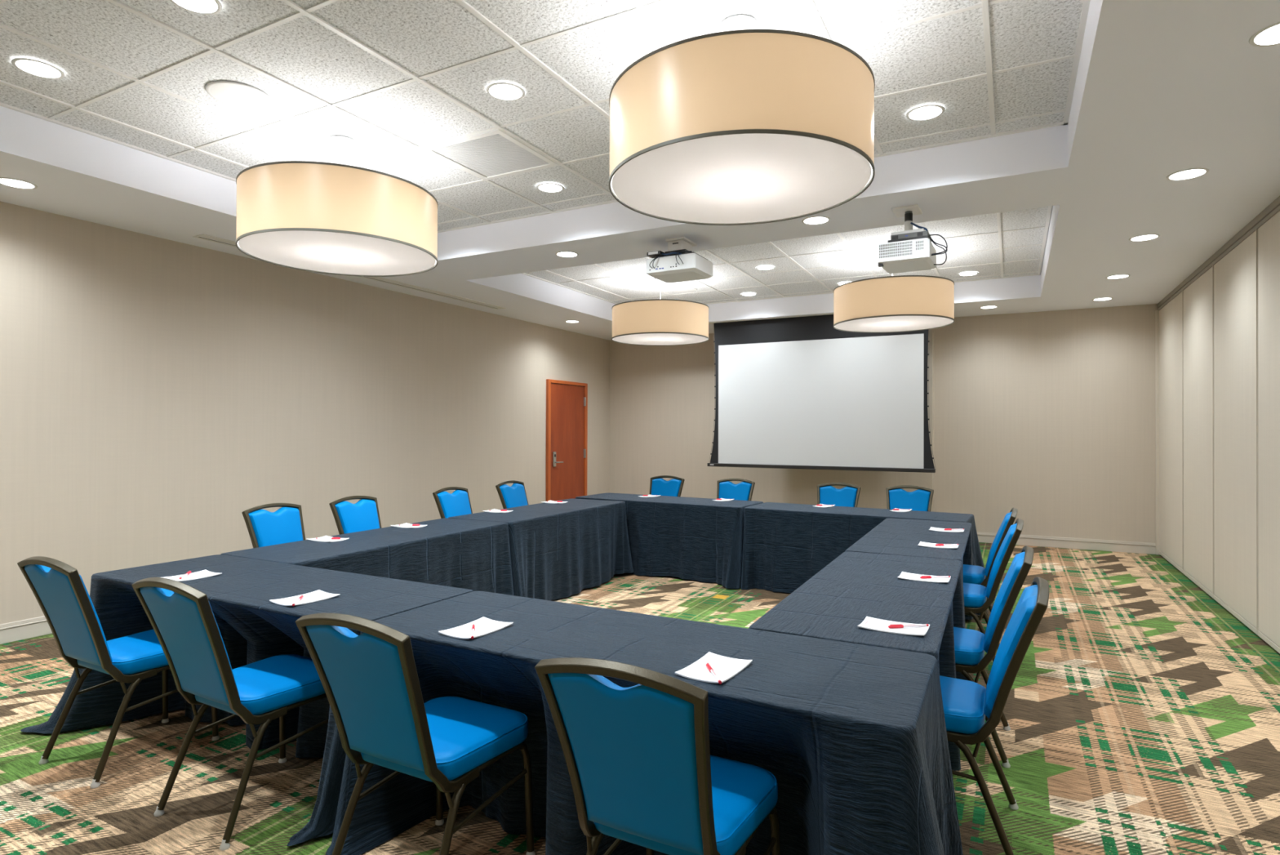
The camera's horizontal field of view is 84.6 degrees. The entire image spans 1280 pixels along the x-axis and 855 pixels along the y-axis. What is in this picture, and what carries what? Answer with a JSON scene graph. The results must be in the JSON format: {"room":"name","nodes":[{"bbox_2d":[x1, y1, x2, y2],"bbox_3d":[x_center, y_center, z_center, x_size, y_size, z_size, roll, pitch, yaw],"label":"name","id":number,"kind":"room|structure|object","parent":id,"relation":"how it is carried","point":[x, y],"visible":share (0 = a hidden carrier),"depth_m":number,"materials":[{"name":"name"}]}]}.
{"room":"conference room","nodes":[
{"label":"conference room","id":0,"kind":"room"},
{"bbox_2d":[0,201,609,624],"bbox_3d":[-3.397,-0.195,6.518,0.120,3.315,12.336,0,0,28],"label":"wall","id":1,"kind":"structure","parent":0,"point":[155,392],"depth_m":6.03,"materials":[{"name":"beige paint"}]},
{"bbox_2d":[0,615,52,644],"bbox_3d":[-3.345,1.396,6.468,0.019,0.132,12.116,0,0,28],"label":"baseboard","id":2,"kind":"structure","parent":1,"relation":"attached to","point":[10,632],"depth_m":4.81,"materials":[{"name":"beige paint"}]},
{"bbox_2d":[546,378,587,501],"bbox_3d":[-1.071,0.395,10.659,0.114,2.190,1.062,0,0,28],"label":"door","id":3,"kind":"structure","parent":1,"relation":"in","point":[566,406],"depth_m":10.63,"materials":[{"name":"brown wood"}]},
{"bbox_2d":[0,0,1083,231],"bbox_3d":[-0.671,-1.778,3.670,5.198,0.022,3.607,0,0,28],"label":"ceiling","id":4,"kind":"structure","parent":0,"point":[420,37],"depth_m":3.47,"materials":[{"name":"tile"}]},
{"bbox_2d":[11,57,65,79],"bbox_3d":[-2.963,-1.765,3.462,0.202,0.004,0.202,0,0,28],"label":"recessed light","id":5,"kind":"object","parent":4,"relation":"in","point":[30,66],"visible":1,"depth_m":3.46,"materials":[{"name":"white"}]},
{"bbox_2d":[168,0,222,15],"bbox_3d":[-1.845,-1.764,2.906,0.202,0.004,0.202,0,0,28],"label":"recessed light","id":6,"kind":"object","parent":4,"relation":"in","point":[206,7],"visible":1,"depth_m":2.94,"materials":[{"name":"white"}]},
{"bbox_2d":[204,80,272,109],"bbox_3d":[-2.132,-1.764,3.742,0.312,0.006,0.312,0,0,28],"label":"ceiling speaker","id":7,"kind":"object","parent":4,"relation":"attached to","point":[237,95],"visible":1,"depth_m":3.73,"materials":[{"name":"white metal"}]},
{"bbox_2d":[235,136,438,276],"bbox_3d":[-1.833,-1.406,4.325,1.134,0.709,1.134,0,0,28],"label":"drum pendant","id":8,"kind":"object","parent":4,"relation":"hanging from","point":[329,218],"visible":1,"depth_m":3.92,"materials":[{"name":"white fabric"}]},
{"bbox_2d":[238,230,435,275],"bbox_3d":[-1.834,-1.060,4.324,1.108,0.003,1.108,0,0,28],"label":"diffuser","id":9,"kind":"object","parent":8,"relation":"attached to","point":[338,252],"depth_m":4.24,"materials":[{"name":"white plastic"}]},
{"bbox_2d":[422,128,558,180],"bbox_3d":[-0.960,-1.756,4.559,0.616,0.014,0.616,0,0,28],"label":"ceiling vent","id":10,"kind":"object","parent":4,"relation":"in","point":[494,153],"visible":1,"depth_m":4.54,"materials":[{"name":"white metal"}]},
{"bbox_2d":[485,82,524,101],"bbox_3d":[-0.704,-1.757,3.683,0.202,0.004,0.202,0,0,28],"label":"recessed light","id":11,"kind":"object","parent":4,"relation":"in","point":[504,91],"visible":1,"depth_m":3.68,"materials":[{"name":"white"}]},
{"bbox_2d":[0,0,1090,232],"bbox_3d":[-0.671,-1.761,3.670,5.188,0.012,3.597,0,0,28],"label":"grid","id":12,"kind":"object","parent":4,"relation":"attached to","point":[984,4],"visible":0.66,"depth_m":3.66,"materials":[{"name":"white paint"}]},
{"bbox_2d":[536,182,564,192],"bbox_3d":[-0.655,-1.749,5.136,0.202,0.004,0.202,0,0,28],"label":"recessed light","id":13,"kind":"object","parent":4,"relation":"in","point":[544,187],"visible":1,"depth_m":5.12,"materials":[{"name":"white glass"}]},
{"bbox_2d":[608,15,875,225],"bbox_3d":[0.432,-1.405,3.080,1.134,0.709,1.134,0,0,28],"label":"drum pendant","id":14,"kind":"object","parent":4,"relation":"hanging from","point":[741,123],"visible":1,"depth_m":2.67,"materials":[{"name":"fabric"}]},
{"bbox_2d":[611,133,871,223],"bbox_3d":[0.431,-1.059,3.079,1.108,0.003,1.108,0,0,28],"label":"diffuser","id":15,"kind":"object","parent":14,"relation":"attached to","point":[681,178],"depth_m":2.97,"materials":[{"name":"white plastic"}]},
{"bbox_2d":[906,104,945,121],"bbox_3d":[1.588,-1.748,3.912,0.202,0.004,0.202,0,0,28],"label":"recessed light","id":16,"kind":"object","parent":4,"relation":"in","point":[928,112],"visible":1,"depth_m":3.91,"materials":[{"name":"white"}]},
{"bbox_2d":[0,542,1279,854],"bbox_3d":[-0.030,1.514,4.712,7.722,0.100,12.316,0,0,28],"label":"floor","id":17,"kind":"structure","parent":0,"point":[1142,714],"depth_m":3.15,"materials":[{"name":"carpet"}]},
{"bbox_2d":[17,555,219,787],"bbox_3d":[-2.289,0.989,3.119,0.459,0.919,0.627,0,0,28],"label":"banquet chair","id":18,"kind":"object","parent":17,"relation":"on","point":[63,597],"visible":0.87,"depth_m":2.95,"materials":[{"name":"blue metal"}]},
{"bbox_2d":[131,577,328,849],"bbox_3d":[-1.513,0.989,2.708,0.459,0.919,0.627,0,0,30],"label":"banquet chair","id":19,"kind":"object","parent":17,"relation":"on","point":[184,624],"visible":0.92,"depth_m":2.55,"materials":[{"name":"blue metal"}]},
{"bbox_2d":[20,554,472,845],"bbox_3d":[-1.838,1.080,3.217,2.072,0.733,0.833,0,0,28],"label":"tablecloth","id":20,"kind":"object","parent":17,"relation":"on","point":[252,628],"visible":0.38,"depth_m":3.21,"materials":[{"name":"fabric"}]},
{"bbox_2d":[164,569,222,581],"bbox_3d":[-2.142,0.707,3.342,0.146,0.010,0.222,0,0,31],"label":"notepad","id":21,"kind":"object","parent":20,"relation":"on","point":[204,573],"visible":0.74,"depth_m":3.35,"materials":[{"name":"white paper"}]},
{"bbox_2d":[179,570,191,578],"bbox_3d":[-2.164,0.701,3.346,0.011,0.014,0.152,0,0,-17],"label":"pen","id":22,"kind":"object","parent":21,"relation":"on","point":[188,571],"visible":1,"depth_m":3.35,"materials":[{"name":"white plastic"}]},
{"bbox_2d":[269,589,340,605],"bbox_3d":[-1.387,0.707,2.914,0.146,0.010,0.222,0,0,32],"label":"notepad","id":23,"kind":"object","parent":20,"relation":"on","point":[317,595],"visible":0.94,"depth_m":2.90,"materials":[{"name":"white paper"}]},
{"bbox_2d":[292,594,303,605],"bbox_3d":[-1.389,0.701,2.855,0.011,0.014,0.152,0,0,-13],"label":"pen","id":24,"kind":"object","parent":23,"relation":"on","point":[300,597],"visible":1,"depth_m":2.86,"materials":[{"name":"white"}]},
{"bbox_2d":[241,502,305,547],"bbox_3d":[-2.355,0.997,4.851,0.627,0.919,0.459,0,0,28],"label":"banquet chair","id":25,"kind":"object","parent":17,"relation":"on","point":[286,524],"visible":0.43,"depth_m":4.92,"materials":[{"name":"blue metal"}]},
{"bbox_2d":[328,495,382,534],"bbox_3d":[-2.017,1.001,5.436,0.627,0.919,0.459,0,0,28],"label":"banquet chair","id":26,"kind":"object","parent":17,"relation":"on","point":[364,514],"visible":0.35,"depth_m":5.50,"materials":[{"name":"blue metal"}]},
{"bbox_2d":[220,517,513,595],"bbox_3d":[-1.717,1.081,4.691,0.798,0.719,1.872,0,0,28],"label":"tablecloth","id":27,"kind":"object","parent":17,"relation":"on","point":[474,555],"visible":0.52,"depth_m":4.65,"materials":[{"name":"fabric"}]},
{"bbox_2d":[306,535,349,542],"bbox_3d":[-1.997,0.713,4.496,0.222,0.010,0.146,0,0,28],"label":"notepad","id":28,"kind":"object","parent":27,"relation":"on","point":[310,539],"visible":0.88,"depth_m":4.48,"materials":[{"name":"white paper"}]},
{"bbox_2d":[315,537,340,538],"bbox_3d":[-1.991,0.708,4.491,0.152,0.014,0.011,0,0,-2],"label":"pen","id":29,"kind":"object","parent":28,"relation":"on","point":[317,537],"visible":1,"depth_m":4.49,"materials":[{"name":"white"}]},
{"bbox_2d":[390,522,426,528],"bbox_3d":[-1.688,0.717,5.136,0.222,0.010,0.146,0,0,30],"label":"notepad","id":30,"kind":"object","parent":27,"relation":"on","point":[397,526],"visible":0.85,"depth_m":5.11,"materials":[{"name":"white paper"}]},
{"bbox_2d":[399,524,420,525],"bbox_3d":[-1.682,0.712,5.131,0.152,0.014,0.011,0,0,-2],"label":"pen","id":31,"kind":"object","parent":30,"relation":"on","point":[399,524],"visible":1,"depth_m":5.13,"materials":[{"name":"white plastic"}]},
{"bbox_2d":[295,612,535,854],"bbox_3d":[-0.685,0.990,2.233,0.459,0.919,0.627,0,0,28],"label":"banquet chair","id":32,"kind":"object","parent":17,"relation":"on","point":[370,681],"visible":1,"depth_m":2.08,"materials":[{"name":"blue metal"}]},
{"bbox_2d":[432,486,472,518],"bbox_3d":[-1.497,1.008,6.354,0.627,0.919,0.459,0,0,28],"label":"banquet chair","id":33,"kind":"object","parent":17,"relation":"on","point":[457,503],"visible":0.38,"depth_m":6.41,"materials":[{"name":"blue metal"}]},
{"bbox_2d":[495,480,528,508],"bbox_3d":[-1.105,1.013,7.199,0.627,0.919,0.459,0,0,28],"label":"banquet chair","id":34,"kind":"object","parent":17,"relation":"on","point":[514,495],"visible":0.35,"depth_m":7.25,"materials":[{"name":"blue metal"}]},
{"bbox_2d":[448,497,633,600],"bbox_3d":[-0.838,1.094,6.365,0.847,0.724,1.926,0,0,28],"label":"tablecloth","id":35,"kind":"object","parent":17,"relation":"on","point":[558,550],"visible":0.76,"depth_m":6.07,"materials":[{"name":"fabric"}]},
{"bbox_2d":[482,508,513,512],"bbox_3d":[-1.233,0.723,6.094,0.222,0.010,0.146,0,0,32],"label":"notepad","id":36,"kind":"object","parent":35,"relation":"on","point":[493,508],"visible":0.9,"depth_m":6.05,"materials":[{"name":"white paper"}]},
{"bbox_2d":[489,509,506,511],"bbox_3d":[-1.227,0.718,6.089,0.152,0.014,0.011,0,0,-2],"label":"pen","id":37,"kind":"object","parent":36,"relation":"on","point":[490,509],"visible":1,"depth_m":6.09,"materials":[{"name":"white"}]},
{"bbox_2d":[540,500,568,502],"bbox_3d":[-0.838,0.729,6.877,0.222,0.010,0.146,0,0,32],"label":"notepad","id":38,"kind":"object","parent":35,"relation":"on","point":[548,500],"visible":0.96,"depth_m":6.84,"materials":[{"name":"white paper"}]},
{"bbox_2d":[325,591,963,854],"bbox_3d":[0.005,1.081,2.230,2.094,0.733,0.857,0,0,28],"label":"tablecloth","id":39,"kind":"object","parent":17,"relation":"on","point":[853,738],"visible":0.63,"depth_m":2.14,"materials":[{"name":"fabric"}]},
{"bbox_2d":[438,616,513,638],"bbox_3d":[-0.576,0.707,2.480,0.146,0.010,0.222,0,0,31],"label":"notepad","id":40,"kind":"object","parent":39,"relation":"on","point":[483,625],"visible":0.97,"depth_m":2.47,"materials":[{"name":"white paper"}]},
{"bbox_2d":[471,623,475,638],"bbox_3d":[-0.576,0.702,2.424,0.011,0.014,0.152,0,0,-12],"label":"pen","id":41,"kind":"object","parent":40,"relation":"on","point":[473,624],"visible":1,"depth_m":2.42,"materials":[{"name":"white"}]},
{"bbox_2d":[675,651,752,683],"bbox_3d":[0.220,0.708,2.074,0.146,0.010,0.222,0,0,32],"label":"notepad","id":42,"kind":"object","parent":39,"relation":"on","point":[725,668],"visible":0.94,"depth_m":2.07,"materials":[{"name":"white paper"}]},
{"bbox_2d":[706,662,721,684],"bbox_3d":[0.210,0.702,2.013,0.011,0.014,0.152,0,0,-8],"label":"pen","id":43,"kind":"object","parent":42,"relation":"on","point":[708,666],"visible":1,"depth_m":2.01,"materials":[{"name":"white"}]},
{"bbox_2d":[534,657,780,854],"bbox_3d":[0.080,0.990,1.839,0.459,0.919,0.627,0,0,28],"label":"banquet chair","id":44,"kind":"object","parent":17,"relation":"on","point":[642,770],"visible":1,"depth_m":1.65,"materials":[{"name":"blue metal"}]},
{"bbox_2d":[649,475,684,496],"bbox_3d":[0.186,1.021,7.999,0.459,0.919,0.627,0,0,28],"label":"banquet chair","id":45,"kind":"object","parent":17,"relation":"on","point":[658,485],"visible":0.36,"depth_m":8.18,"materials":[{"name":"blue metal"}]},
{"bbox_2d":[575,492,763,588],"bbox_3d":[0.218,1.106,7.206,1.980,0.733,0.917,0,0,28],"label":"tablecloth","id":46,"kind":"object","parent":17,"relation":"on","point":[689,538],"visible":0.53,"depth_m":6.79,"materials":[{"name":"fabric"}]},
{"bbox_2d":[638,493,660,497],"bbox_3d":[0.103,0.735,7.545,0.146,0.010,0.222,0,0,33],"label":"notepad","id":47,"kind":"object","parent":46,"relation":"on","point":[649,494],"visible":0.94,"depth_m":7.53,"materials":[{"name":"white paper"}]},
{"bbox_2d":[712,497,733,501],"bbox_3d":[0.848,0.735,7.151,0.146,0.010,0.222,0,0,30],"label":"notepad","id":48,"kind":"object","parent":46,"relation":"on","point":[720,498],"visible":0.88,"depth_m":7.12,"materials":[{"name":"white paper"}]},
{"bbox_2d":[716,478,755,500],"bbox_3d":[0.927,1.021,7.528,0.459,0.919,0.627,0,0,28],"label":"banquet chair","id":49,"kind":"object","parent":17,"relation":"on","point":[726,489],"visible":0.3,"depth_m":7.71,"materials":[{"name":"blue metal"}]},
{"bbox_2d":[817,482,861,506],"bbox_3d":[1.890,1.021,6.910,0.459,0.919,0.627,0,0,28],"label":"banquet chair","id":50,"kind":"object","parent":17,"relation":"on","point":[848,495],"visible":0.2,"depth_m":7.10,"materials":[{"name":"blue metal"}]},
{"bbox_2d":[748,551,967,770],"bbox_3d":[1.067,1.084,3.191,0.756,0.724,1.842,0,0,28],"label":"tablecloth","id":51,"kind":"object","parent":17,"relation":"on","point":[830,605],"visible":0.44,"depth_m":2.94,"materials":[{"name":"fabric"}]},
{"bbox_2d":[857,615,929,635],"bbox_3d":[0.910,0.712,2.519,0.222,0.010,0.146,0,0,30],"label":"notepad","id":52,"kind":"object","parent":51,"relation":"on","point":[871,623],"visible":0.93,"depth_m":2.50,"materials":[{"name":"white paper"}]},
{"bbox_2d":[888,623,928,627],"bbox_3d":[0.957,0.707,2.507,0.152,0.014,0.011,0,0,-9],"label":"pen","id":53,"kind":"object","parent":52,"relation":"on","point":[894,625],"visible":1,"depth_m":2.50,"materials":[{"name":"white"}]},
{"bbox_2d":[897,571,951,582],"bbox_3d":[1.360,0.718,3.365,0.222,0.010,0.146,0,0,29],"label":"notepad","id":54,"kind":"object","parent":51,"relation":"on","point":[907,575],"visible":0.95,"depth_m":3.35,"materials":[{"name":"white paper"}]},
{"bbox_2d":[920,575,950,578],"bbox_3d":[1.407,0.713,3.353,0.152,0.014,0.011,0,0,-9],"label":"pen","id":55,"kind":"object","parent":54,"relation":"on","point":[922,576],"visible":1,"depth_m":3.35,"materials":[{"name":"white"}]},
{"bbox_2d":[741,502,987,614],"bbox_3d":[1.970,1.107,6.220,2.022,0.733,0.812,0,0,28],"label":"tablecloth","id":56,"kind":"object","parent":17,"relation":"on","point":[785,544],"visible":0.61,"depth_m":6.21,"materials":[{"name":"fabric"}]},
{"bbox_2d":[813,503,835,506],"bbox_3d":[1.731,0.735,6.609,0.146,0.010,0.222,0,0,32],"label":"notepad","id":57,"kind":"object","parent":56,"relation":"on","point":[820,504],"visible":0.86,"depth_m":6.60,"materials":[{"name":"white paper"}]},
{"bbox_2d":[889,507,911,511],"bbox_3d":[2.323,0.735,6.256,0.146,0.010,0.222,0,0,32],"label":"notepad","id":58,"kind":"object","parent":56,"relation":"on","point":[895,508],"visible":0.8,"depth_m":6.21,"materials":[{"name":"white paper"}]},
{"bbox_2d":[893,508,909,510],"bbox_3d":[2.326,0.730,6.256,0.152,0.014,0.011,0,0,-2],"label":"pen","id":59,"kind":"object","parent":58,"relation":"on","point":[893,508],"visible":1,"depth_m":6.25,"materials":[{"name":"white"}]},
{"bbox_2d":[844,517,973,619],"bbox_3d":[1.870,1.095,4.815,0.738,0.724,1.802,0,0,28],"label":"tablecloth","id":60,"kind":"object","parent":17,"relation":"on","point":[895,536],"visible":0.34,"depth_m":4.67,"materials":[{"name":"fabric"}]},
{"bbox_2d":[917,541,958,548],"bbox_3d":[1.835,0.724,4.324,0.222,0.010,0.146,0,0,28],"label":"notepad","id":61,"kind":"object","parent":60,"relation":"on","point":[922,544],"visible":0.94,"depth_m":4.30,"materials":[{"name":"white paper"}]},
{"bbox_2d":[934,543,958,546],"bbox_3d":[1.882,0.719,4.312,0.152,0.014,0.011,0,0,-9],"label":"pen","id":62,"kind":"object","parent":61,"relation":"on","point":[936,544],"visible":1,"depth_m":4.31,"materials":[{"name":"white plastic"}]},
{"bbox_2d":[928,526,964,532],"bbox_3d":[2.184,0.729,5.007,0.222,0.010,0.146,0,0,28],"label":"notepad","id":63,"kind":"object","parent":60,"relation":"on","point":[931,527],"visible":0.94,"depth_m":4.98,"materials":[{"name":"white paper"}]},
{"bbox_2d":[943,528,964,529],"bbox_3d":[2.231,0.723,4.995,0.152,0.014,0.011,0,0,-9],"label":"pen","id":64,"kind":"object","parent":63,"relation":"on","point":[944,528],"visible":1,"depth_m":4.99,"materials":[{"name":"white plastic"}]},
{"bbox_2d":[885,484,933,511],"bbox_3d":[2.484,1.021,6.573,0.459,0.919,0.627,0,0,28],"label":"banquet chair","id":65,"kind":"object","parent":17,"relation":"on","point":[921,499],"visible":0.3,"depth_m":6.76,"materials":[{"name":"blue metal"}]},
{"bbox_2d":[963,506,1017,643],"bbox_3d":[2.311,1.012,4.965,0.627,0.919,0.459,0,0,28],"label":"banquet chair","id":66,"kind":"object","parent":17,"relation":"on","point":[973,574],"visible":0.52,"depth_m":4.76,"materials":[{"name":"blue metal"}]},
{"bbox_2d":[953,545,1033,767],"bbox_3d":[1.499,1.002,3.318,0.627,0.919,0.459,0,0,28],"label":"banquet chair","id":67,"kind":"object","parent":17,"relation":"on","point":[970,645],"visible":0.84,"depth_m":3.11,"materials":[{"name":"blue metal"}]},
{"bbox_2d":[963,518,1023,661],"bbox_3d":[2.015,1.008,4.346,0.627,0.919,0.459,0,0,28],"label":"banquet chair","id":68,"kind":"object","parent":17,"relation":"on","point":[975,595],"visible":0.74,"depth_m":4.14,"materials":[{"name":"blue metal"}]},
{"bbox_2d":[939,576,1048,854],"bbox_3d":[1.154,0.997,2.607,0.627,0.919,0.459,0,0,28],"label":"banquet chair","id":69,"kind":"object","parent":17,"relation":"on","point":[966,704],"visible":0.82,"depth_m":2.41,"materials":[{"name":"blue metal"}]},
{"bbox_2d":[0,0,1279,340],"bbox_3d":[-0.012,-1.667,4.723,7.742,0.330,12.316,0,0,28],"label":"ceiling","id":70,"kind":"structure","parent":0,"point":[1162,88],"depth_m":4.57,"materials":[{"name":"white paint"}]},
{"bbox_2d":[0,177,37,189],"bbox_3d":[-3.873,-1.513,4.362,0.202,0.004,0.202,0,0,28],"label":"recessed light","id":71,"kind":"object","parent":70,"relation":"in","point":[15,183],"visible":1,"depth_m":4.37,"materials":[{"name":"white glass"}]},
{"bbox_2d":[192,233,236,247],"bbox_3d":[-3.375,-1.504,5.652,0.172,0.006,0.356,0,0,28],"label":"ceiling vent","id":72,"kind":"object","parent":70,"relation":"in","point":[217,240],"depth_m":5.62,"materials":[{"name":"white metal"}]},
{"bbox_2d":[358,275,506,309],"bbox_3d":[-2.215,-1.490,7.842,0.171,0.006,2.110,0,0,28],"label":"ceiling vent","id":73,"kind":"object","parent":70,"relation":"in","point":[377,278],"depth_m":7.72,"materials":[{"name":"white metal"}]},
{"bbox_2d":[555,251,578,257],"bbox_3d":[-0.631,-1.495,6.075,0.202,0.004,0.202,0,0,28],"label":"recessed light","id":74,"kind":"object","parent":70,"relation":"in","point":[562,254],"visible":1,"depth_m":6.06,"materials":[{"name":"white glass"}]},
{"bbox_2d":[564,320,579,322],"bbox_3d":[-0.945,-1.477,9.813,0.202,0.004,0.202,0,0,28],"label":"recessed light","id":75,"kind":"object","parent":70,"relation":"in","point":[568,321],"visible":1,"depth_m":9.77,"materials":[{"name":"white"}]},
{"bbox_2d":[646,236,712,283],"bbox_3d":[0.315,-1.350,5.635,0.430,0.292,0.402,0,0,29],"label":"ceiling projector","id":76,"kind":"object","parent":70,"relation":"attached to","point":[679,263],"visible":1,"depth_m":5.54,"materials":[{"name":"white plastic"}]},
{"bbox_2d":[801,216,830,224],"bbox_3d":[1.272,-1.494,5.077,0.202,0.004,0.202,0,0,28],"label":"recessed light","id":77,"kind":"object","parent":70,"relation":"in","point":[813,220],"visible":1,"depth_m":5.07,"materials":[{"name":"white glass"}]},
{"bbox_2d":[706,313,936,472],"bbox_3d":[2.285,-0.462,9.226,3.240,2.020,0.100,0,0,28],"label":"projection screen","id":78,"kind":"object","parent":70,"relation":"hanging from","point":[793,392],"visible":0.96,"depth_m":9.19,"materials":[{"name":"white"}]},
{"bbox_2d":[877,204,947,273],"bbox_3d":[1.885,-1.294,4.819,0.428,0.402,0.372,0,0,30],"label":"ceiling projector","id":79,"kind":"object","parent":70,"relation":"attached to","point":[909,250],"visible":1,"depth_m":4.73,"materials":[{"name":"white plastic"}]},
{"bbox_2d":[879,240,923,257],"bbox_3d":[1.741,-1.189,4.687,0.279,0.090,0.002,0,0,30],"label":"vent grille","id":80,"kind":"object","parent":79,"relation":"attached to","point":[891,249],"depth_m":4.69,"materials":[{"name":"grey plastic"}]},
{"bbox_2d":[979,305,997,308],"bbox_3d":[4.257,-1.467,8.579,0.202,0.004,0.202,0,0,28],"label":"recessed light","id":81,"kind":"object","parent":70,"relation":"in","point":[988,306],"visible":1,"depth_m":8.58,"materials":[{"name":"white"}]},
{"bbox_2d":[1092,297,1113,301],"bbox_3d":[5.291,-1.466,8.037,0.202,0.004,0.202,0,0,28],"label":"recessed light","id":82,"kind":"object","parent":70,"relation":"in","point":[1103,298],"visible":1,"depth_m":8.03,"materials":[{"name":"white"}]},
{"bbox_2d":[1105,274,1130,279],"bbox_3d":[4.677,-1.474,6.880,0.202,0.004,0.202,0,0,28],"label":"recessed light","id":83,"kind":"object","parent":70,"relation":"in","point":[1118,276],"visible":1,"depth_m":6.86,"materials":[{"name":"white"}]},
{"bbox_2d":[1128,234,1159,241],"bbox_3d":[3.947,-1.483,5.501,0.202,0.004,0.202,0,0,28],"label":"recessed light","id":84,"kind":"object","parent":70,"relation":"in","point":[1145,237],"visible":1,"depth_m":5.50,"materials":[{"name":"white glass"}]},
{"bbox_2d":[1165,168,1208,180],"bbox_3d":[3.231,-1.492,4.149,0.202,0.004,0.202,0,0,28],"label":"recessed light","id":85,"kind":"object","parent":70,"relation":"in","point":[1192,173],"visible":1,"depth_m":4.14,"materials":[{"name":"white"}]},
{"bbox_2d":[1157,195,1279,310],"bbox_3d":[3.319,-1.458,2.957,0.062,0.083,12.116,0,0,28],"label":"track","id":86,"kind":"object","parent":70,"relation":"attached to","point":[1273,208],"visible":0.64,"depth_m":5.61,"materials":[{"name":"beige metal"}]},
{"bbox_2d":[1248,22,1279,47],"bbox_3d":[2.449,-1.502,2.673,0.202,0.004,0.202,0,0,28],"label":"recessed light","id":87,"kind":"object","parent":70,"relation":"in","point":[1269,36],"visible":1,"depth_m":2.70,"materials":[{"name":"white glass"}]},
{"bbox_2d":[525,206,1052,303],"bbox_3d":[1.376,-1.752,7.532,5.182,0.022,3.635,0,0,28],"label":"ceiling","id":88,"kind":"structure","parent":0,"point":[1033,217],"depth_m":7.45,"materials":[{"name":"tile"}]},
{"bbox_2d":[611,278,708,345],"bbox_3d":[0.238,-1.380,8.235,1.134,0.709,1.134,0,0,28],"label":"drum pendant","id":89,"kind":"object","parent":88,"relation":"hanging from","point":[657,322],"visible":0.95,"depth_m":7.79,"materials":[{"name":"white fabric"}]},
{"bbox_2d":[613,333,707,345],"bbox_3d":[0.237,-1.034,8.233,1.108,0.003,1.108,0,0,28],"label":"diffuser","id":90,"kind":"object","parent":89,"relation":"attached to","point":[638,339],"depth_m":8.17,"materials":[{"name":"white plastic"}]},
{"bbox_2d":[672,287,697,292],"bbox_3d":[0.565,-1.730,8.856,0.312,0.006,0.312,0,0,28],"label":"recessed light","id":91,"kind":"object","parent":88,"relation":"attached to","point":[679,289],"visible":1,"depth_m":8.85,"materials":[{"name":"white"}]},
{"bbox_2d":[741,293,756,296],"bbox_3d":[1.411,-1.723,9.110,0.202,0.004,0.202,0,0,28],"label":"recessed light","id":92,"kind":"object","parent":88,"relation":"in","point":[743,294],"visible":1,"depth_m":9.10,"materials":[{"name":"white"}]},
{"bbox_2d":[755,265,774,270],"bbox_3d":[1.362,-1.731,7.627,0.202,0.004,0.202,0,0,28],"label":"recessed light","id":93,"kind":"object","parent":88,"relation":"in","point":[764,267],"visible":1,"depth_m":7.63,"materials":[{"name":"white"}]},
{"bbox_2d":[522,205,1052,304],"bbox_3d":[1.376,-1.735,7.532,5.172,0.012,3.625,0,0,28],"label":"grid","id":94,"kind":"object","parent":88,"relation":"attached to","point":[998,219],"visible":0.51,"depth_m":7.91,"materials":[{"name":"white paint"}]},
{"bbox_2d":[833,273,954,333],"bbox_3d":[2.522,-1.379,7.025,1.134,0.709,1.134,0,0,28],"label":"drum pendant","id":95,"kind":"object","parent":88,"relation":"hanging from","point":[902,303],"visible":0.95,"depth_m":6.59,"materials":[{"name":"white fabric"}]},
{"bbox_2d":[835,315,952,332],"bbox_3d":[2.521,-1.033,7.023,1.108,0.003,1.108,0,0,28],"label":"diffuser","id":96,"kind":"object","parent":95,"relation":"attached to","point":[851,323],"depth_m":6.98,"materials":[{"name":"white plastic"}]},
{"bbox_2d":[958,271,977,275],"bbox_3d":[3.687,-1.722,7.891,0.202,0.004,0.202,0,0,28],"label":"recessed light","id":97,"kind":"object","parent":88,"relation":"in","point":[966,273],"visible":1,"depth_m":7.88,"materials":[{"name":"white"}]},
{"bbox_2d":[608,303,1158,545],"bbox_3d":[2.892,-0.158,10.098,7.642,3.315,0.120,0,0,28],"label":"wall","id":98,"kind":"structure","parent":0,"point":[1049,416],"depth_m":9.00,"materials":[{"name":"beige paint"}]},
{"bbox_2d":[977,531,1155,554],"bbox_3d":[5.024,1.434,8.879,2.431,0.132,0.019,0,0,28],"label":"baseboard","id":99,"kind":"structure","parent":98,"relation":"attached to","point":[1024,540],"depth_m":8.66,"materials":[{"name":"beige paint"}]},
{"bbox_2d":[1155,310,1159,555],"bbox_3d":[6.118,0.058,8.303,0.040,2.885,0.030,0,0,28],"label":"wall trim","id":100,"kind":"structure","parent":98,"relation":"attached to","point":[1157,312],"depth_m":8.29,"materials":[{"name":"beige plastic"}]},
{"bbox_2d":[1158,210,1279,653],"bbox_3d":[3.357,-0.193,2.928,0.146,3.315,12.316,0,0,28],"label":"wall","id":101,"kind":"structure","parent":0,"point":[1220,336],"depth_m":5.57,"materials":[{"name":"grey"}]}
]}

